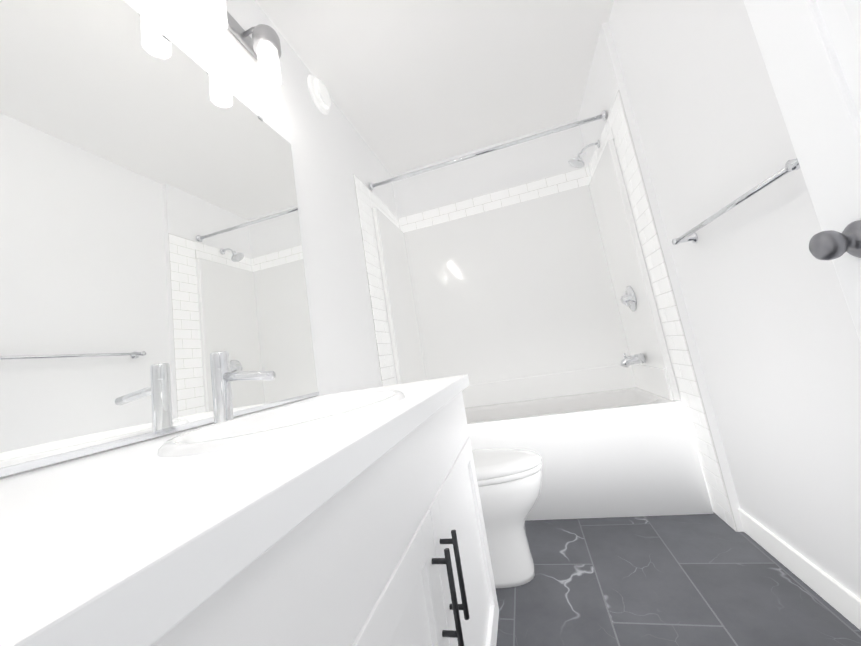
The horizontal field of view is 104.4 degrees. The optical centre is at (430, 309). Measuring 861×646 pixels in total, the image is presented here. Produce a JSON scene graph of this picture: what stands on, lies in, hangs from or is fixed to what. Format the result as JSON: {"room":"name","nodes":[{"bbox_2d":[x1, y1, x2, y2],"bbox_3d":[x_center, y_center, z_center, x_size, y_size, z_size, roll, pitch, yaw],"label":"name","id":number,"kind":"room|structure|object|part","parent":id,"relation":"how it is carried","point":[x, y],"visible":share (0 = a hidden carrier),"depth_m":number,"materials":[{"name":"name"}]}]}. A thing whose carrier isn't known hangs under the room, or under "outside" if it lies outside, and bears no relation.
{"room":"bathroom","nodes":[
{"label":"bathroom","id":0,"kind":"room"},
{"bbox_2d":[0,0,397,478],"bbox_3d":[-0.765,-0.110,0.874,0.120,2.710,4.525,-11,-8,14],"label":"wall","id":1,"kind":"structure","parent":0,"point":[332,153],"depth_m":1.67,"materials":[{"name":"white paint"}]},
{"bbox_2d":[0,0,318,476],"bbox_3d":[-0.728,-0.270,0.874,0.009,1.163,1.268,-11,-8,14],"label":"mirror","id":2,"kind":"object","parent":1,"relation":"attached to","point":[151,255],"visible":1,"depth_m":0.81,"materials":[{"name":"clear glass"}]},
{"bbox_3d":[-0.637,0.292,0.794,0.009,0.014,1.268,-11,-8,14],"label":"frame","id":3,"kind":"part","parent":2,"relation":"part of","materials":[{"name":"silver metal"}]},
{"bbox_2d":[198,0,280,87],"bbox_3d":[-0.774,-1.053,0.962,0.174,0.282,0.950,-11,-8,14],"label":"sconce","id":4,"kind":"object","parent":1,"relation":"attached to","point":[262,45],"visible":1,"depth_m":1.27,"materials":[{"name":"white glass"}]},
{"bbox_3d":[-0.697,-0.987,1.065,0.054,0.102,0.054,-11,-8,14],"label":"bulb","id":5,"kind":"part","parent":4,"relation":"part of","materials":[{"name":"white glass"}]},
{"bbox_3d":[-0.695,-0.974,1.063,0.076,0.130,0.076,-11,-8,14],"label":"lamp shade","id":6,"kind":"part","parent":4,"relation":"part of","materials":[{"name":"white glass"}]},
{"bbox_3d":[-0.703,-1.110,1.339,0.108,0.050,0.015,-11,-8,14],"label":"arm","id":7,"kind":"part","parent":4,"relation":"part of"},
{"bbox_3d":[-0.630,-0.950,1.303,0.076,0.130,0.076,-11,-8,14],"label":"lamp shade","id":8,"kind":"part","parent":4,"relation":"part of","materials":[{"name":"white glass"}]},
{"bbox_2d":[307,75,330,114],"bbox_3d":[-0.633,-1.252,1.943,0.048,0.204,0.204,-11,-8,14],"label":"air vent","id":9,"kind":"object","parent":1,"relation":"in","point":[319,93],"visible":1,"depth_m":1.91,"materials":[{"name":"white plastic"}]},
{"bbox_2d":[353,174,396,386],"bbox_3d":[-0.304,0.222,2.181,0.006,2.277,0.220,-11,-8,14],"label":"wall tile strip","id":10,"kind":"object","parent":1,"relation":"attached to","point":[378,304],"visible":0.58,"depth_m":2.23,"materials":[{"name":"white tile"}]},
{"bbox_2d":[369,110,605,190],"bbox_3d":[0.327,-1.070,2.300,1.621,0.060,0.060,-11,-8,14],"label":"shower rail","id":11,"kind":"object","parent":1,"relation":"attached to","point":[602,116],"visible":0.96,"depth_m":2.27,"materials":[{"name":"silver metal"}]},
{"bbox_2d":[255,0,613,175],"bbox_3d":[-0.133,-1.652,0.856,1.915,0.100,4.525,-11,-8,14],"label":"ceiling","id":12,"kind":"structure","parent":0,"point":[411,84],"depth_m":2.02,"materials":[{"name":"white paint"}]},
{"bbox_2d":[391,119,591,226],"bbox_3d":[0.646,-0.066,2.780,1.640,2.710,0.120,-11,-8,14],"label":"wall","id":13,"kind":"structure","parent":0,"point":[544,157],"depth_m":2.86,"materials":[{"name":"white paint"}]},
{"bbox_2d":[399,167,590,232],"bbox_3d":[0.494,-0.906,2.837,1.622,0.149,0.006,-11,-8,14],"label":"tile band","id":14,"kind":"object","parent":13,"relation":"attached to","point":[516,191],"visible":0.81,"depth_m":2.81,"materials":[{"name":"white tile"}]},
{"bbox_2d":[402,167,590,228],"bbox_3d":[0.494,-0.906,2.838,1.622,0.152,0.006,-11,-8,14],"label":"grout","id":15,"kind":"object","parent":13,"relation":"attached to","point":[496,200],"visible":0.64,"depth_m":2.83,"materials":[{"name":"grey"}]},
{"bbox_2d":[495,512,860,645],"bbox_3d":[0.312,1.094,0.463,1.915,0.100,4.525,-11,-8,14],"label":"floor","id":16,"kind":"structure","parent":0,"point":[713,579],"depth_m":1.26,"materials":[{"name":"tile"}]},
{"bbox_2d":[108,379,498,645],"bbox_3d":[-0.256,0.709,0.638,0.652,0.882,1.288,-11,-8,14],"label":"bathroom vanity","id":17,"kind":"object","parent":16,"relation":"on","point":[352,518],"depth_m":0.44,"materials":[{"name":"white paint"}]},
{"bbox_2d":[0,375,467,645],"bbox_3d":[-0.332,0.261,0.705,0.644,0.040,1.292,-11,-8,14],"label":"countertop","id":18,"kind":"structure","parent":17,"relation":"on","point":[87,554],"depth_m":0.25,"materials":[{"name":"white stone"}]},
{"bbox_2d":[210,351,275,418],"bbox_3d":[-0.471,0.189,0.837,0.183,0.182,0.053,-11,-8,14],"label":"faucet","id":19,"kind":"object","parent":18,"relation":"on","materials":[{"name":"silver metal"}]},
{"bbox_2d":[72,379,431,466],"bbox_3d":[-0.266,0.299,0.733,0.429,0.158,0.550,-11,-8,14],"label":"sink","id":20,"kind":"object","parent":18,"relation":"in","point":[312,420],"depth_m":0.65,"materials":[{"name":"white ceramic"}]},
{"bbox_3d":[-0.036,0.666,0.385,0.020,0.575,0.543,-11,-8,14],"label":"door","id":21,"kind":"part","parent":17,"relation":"part of","materials":[{"name":"white paint"}]},
{"bbox_3d":[0.019,0.481,0.639,0.032,0.009,0.010,-11,-8,14],"label":"handle","id":22,"kind":"part","parent":17,"relation":"part of","materials":[{"name":"black metal"}]},
{"bbox_3d":[0.036,0.488,0.702,0.032,0.009,0.010,-11,-8,14],"label":"handle","id":23,"kind":"part","parent":17,"relation":"part of","materials":[{"name":"black metal"}]},
{"bbox_3d":[0.038,0.604,0.621,0.032,0.009,0.010,-11,-8,14],"label":"handle","id":24,"kind":"part","parent":17,"relation":"part of","materials":[{"name":"black metal"}]},
{"bbox_3d":[0.044,0.540,0.626,0.011,0.165,0.011,-11,-8,14],"label":"handle","id":25,"kind":"part","parent":17,"relation":"part of","materials":[{"name":"black metal"}]},
{"bbox_3d":[0.056,0.610,0.685,0.032,0.009,0.010,-11,-8,14],"label":"handle","id":26,"kind":"part","parent":17,"relation":"part of","materials":[{"name":"black metal"}]},
{"bbox_3d":[0.061,0.546,0.690,0.011,0.165,0.011,-11,-8,14],"label":"handle","id":27,"kind":"part","parent":17,"relation":"part of","materials":[{"name":"black metal"}]},
{"bbox_3d":[0.107,0.719,0.914,0.020,0.575,0.550,-11,-8,14],"label":"door","id":28,"kind":"part","parent":17,"relation":"part of","materials":[{"name":"white paint"}]},
{"bbox_3d":[0.102,0.720,0.915,0.008,0.455,0.430,-11,-8,14],"label":"door panel","id":29,"kind":"part","parent":17,"relation":"part of","materials":[{"name":"white paint"}]},
{"bbox_2d":[472,448,541,587],"bbox_3d":[0.116,0.811,1.629,0.845,0.841,0.508,-11,-8,14],"label":"toilet","id":30,"kind":"object","parent":16,"relation":"on","point":[509,481],"visible":0.25,"depth_m":1.44,"materials":[{"name":"white ceramic"}]},
{"bbox_3d":[0.206,0.739,1.612,0.638,0.042,0.365,-11,-8,14],"label":"lid","id":31,"kind":"part","parent":30,"relation":"part of","materials":[{"name":"white ceramic"}]},
{"bbox_2d":[372,139,712,519],"bbox_3d":[0.589,0.180,2.359,1.616,2.130,0.666,-11,-8,14],"label":"bathtub","id":32,"kind":"object","parent":16,"relation":"on","point":[527,321],"visible":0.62,"depth_m":2.51,"materials":[{"name":"white plastic"}]},
{"bbox_3d":[0.657,0.588,2.308,1.551,0.174,0.586,-11,-8,14],"label":"panel","id":33,"kind":"part","parent":32,"relation":"part of","materials":[{"name":"white plastic"}]},
{"bbox_2d":[578,0,860,599],"bbox_3d":[1.120,-0.374,1.160,0.155,2.710,3.045,-11,-8,14],"label":"wall","id":34,"kind":"structure","parent":0,"point":[777,341],"depth_m":1.20,"materials":[{"name":"white paint"}]},
{"bbox_2d":[568,139,645,367],"bbox_3d":[1.184,-0.395,2.235,0.216,1.554,0.170,-11,-8,14],"label":"shower fixture","id":35,"kind":"object","parent":34,"relation":"attached to","point":[628,298],"visible":1,"depth_m":2.15,"materials":[{"name":"silver metal"}]},
{"bbox_3d":[1.106,-1.124,2.329,0.134,0.061,0.017,-11,-8,14],"label":"arm","id":36,"kind":"part","parent":35,"relation":"part of"},
{"bbox_3d":[1.254,-0.044,2.143,0.025,0.058,0.083,-11,-8,14],"label":"lever","id":37,"kind":"part","parent":35,"relation":"part of","materials":[{"name":"silver metal"}]},
{"bbox_3d":[1.286,0.330,2.135,0.142,0.077,0.062,-11,-8,14],"label":"spout","id":38,"kind":"part","parent":35,"relation":"part of","materials":[{"name":"silver metal"}]},
{"bbox_2d":[608,90,737,531],"bbox_3d":[1.250,-0.085,1.794,0.006,2.277,0.214,-11,-8,14],"label":"wall tile strip","id":39,"kind":"object","parent":34,"relation":"attached to","point":[679,356],"visible":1,"depth_m":1.76,"materials":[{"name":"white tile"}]},
{"bbox_2d":[672,158,799,244],"bbox_3d":[1.037,-0.340,1.161,0.084,0.048,0.718,-11,-8,14],"label":"towel rail","id":40,"kind":"object","parent":34,"relation":"attached to","point":[691,234],"visible":0.71,"depth_m":1.05,"materials":[{"name":"silver metal"}]},
{"bbox_3d":[1.125,-0.308,1.483,0.084,0.048,0.048,-11,-8,14],"label":"post","id":41,"kind":"part","parent":40,"relation":"part of","materials":[{"name":"silver metal"}]},
{"bbox_3d":[0.950,-0.372,0.839,0.084,0.048,0.048,-11,-8,14],"label":"post","id":42,"kind":"part","parent":40,"relation":"part of","materials":[{"name":"silver metal"}]},
{"bbox_2d":[738,509,860,629],"bbox_3d":[1.173,0.871,0.593,0.013,0.100,1.950,-11,-8,14],"label":"baseboard","id":43,"kind":"structure","parent":34,"relation":"attached to","point":[841,599],"depth_m":1.17,"materials":[{"name":"white paint"}]},
{"bbox_2d":[743,0,860,343],"bbox_3d":[0.631,-0.123,0.224,0.158,2.088,0.764,-11,-8,14],"label":"door","id":44,"kind":"structure","parent":34,"relation":"in","point":[810,51],"depth_m":0.56,"materials":[{"name":"white paint"}]},
{"bbox_3d":[0.663,-0.107,0.542,0.061,0.061,0.061,-11,-8,14],"label":"knob","id":45,"kind":"part","parent":44,"relation":"part of","materials":[{"name":"grey metal"}]},
{"bbox_3d":[-0.365,-0.782,2.733,0.006,0.152,0.615,-11,-8,14],"label":"tile band","id":46,"kind":"object","parent":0,"visible":0},
{"bbox_2d":[369,189,399,228],"bbox_3d":[-0.364,-0.783,2.732,0.006,0.149,0.615,-11,-8,14],"label":"tile band","id":47,"kind":"object","parent":46,"relation":"attached to","point":[384,210],"visible":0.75,"depth_m":2.67,"materials":[{"name":"white tile"}]},
{"bbox_3d":[1.191,-1.090,2.342,0.006,0.152,0.615,-11,-8,14],"label":"tile band","id":48,"kind":"object","parent":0,"visible":0},
{"bbox_2d":[589,116,613,177],"bbox_3d":[1.189,-1.090,2.343,0.006,0.149,0.615,-11,-8,14],"label":"tile band","id":49,"kind":"object","parent":48,"relation":"attached to","point":[607,130],"visible":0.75,"depth_m":2.27,"materials":[{"name":"white tile"}]}
]}

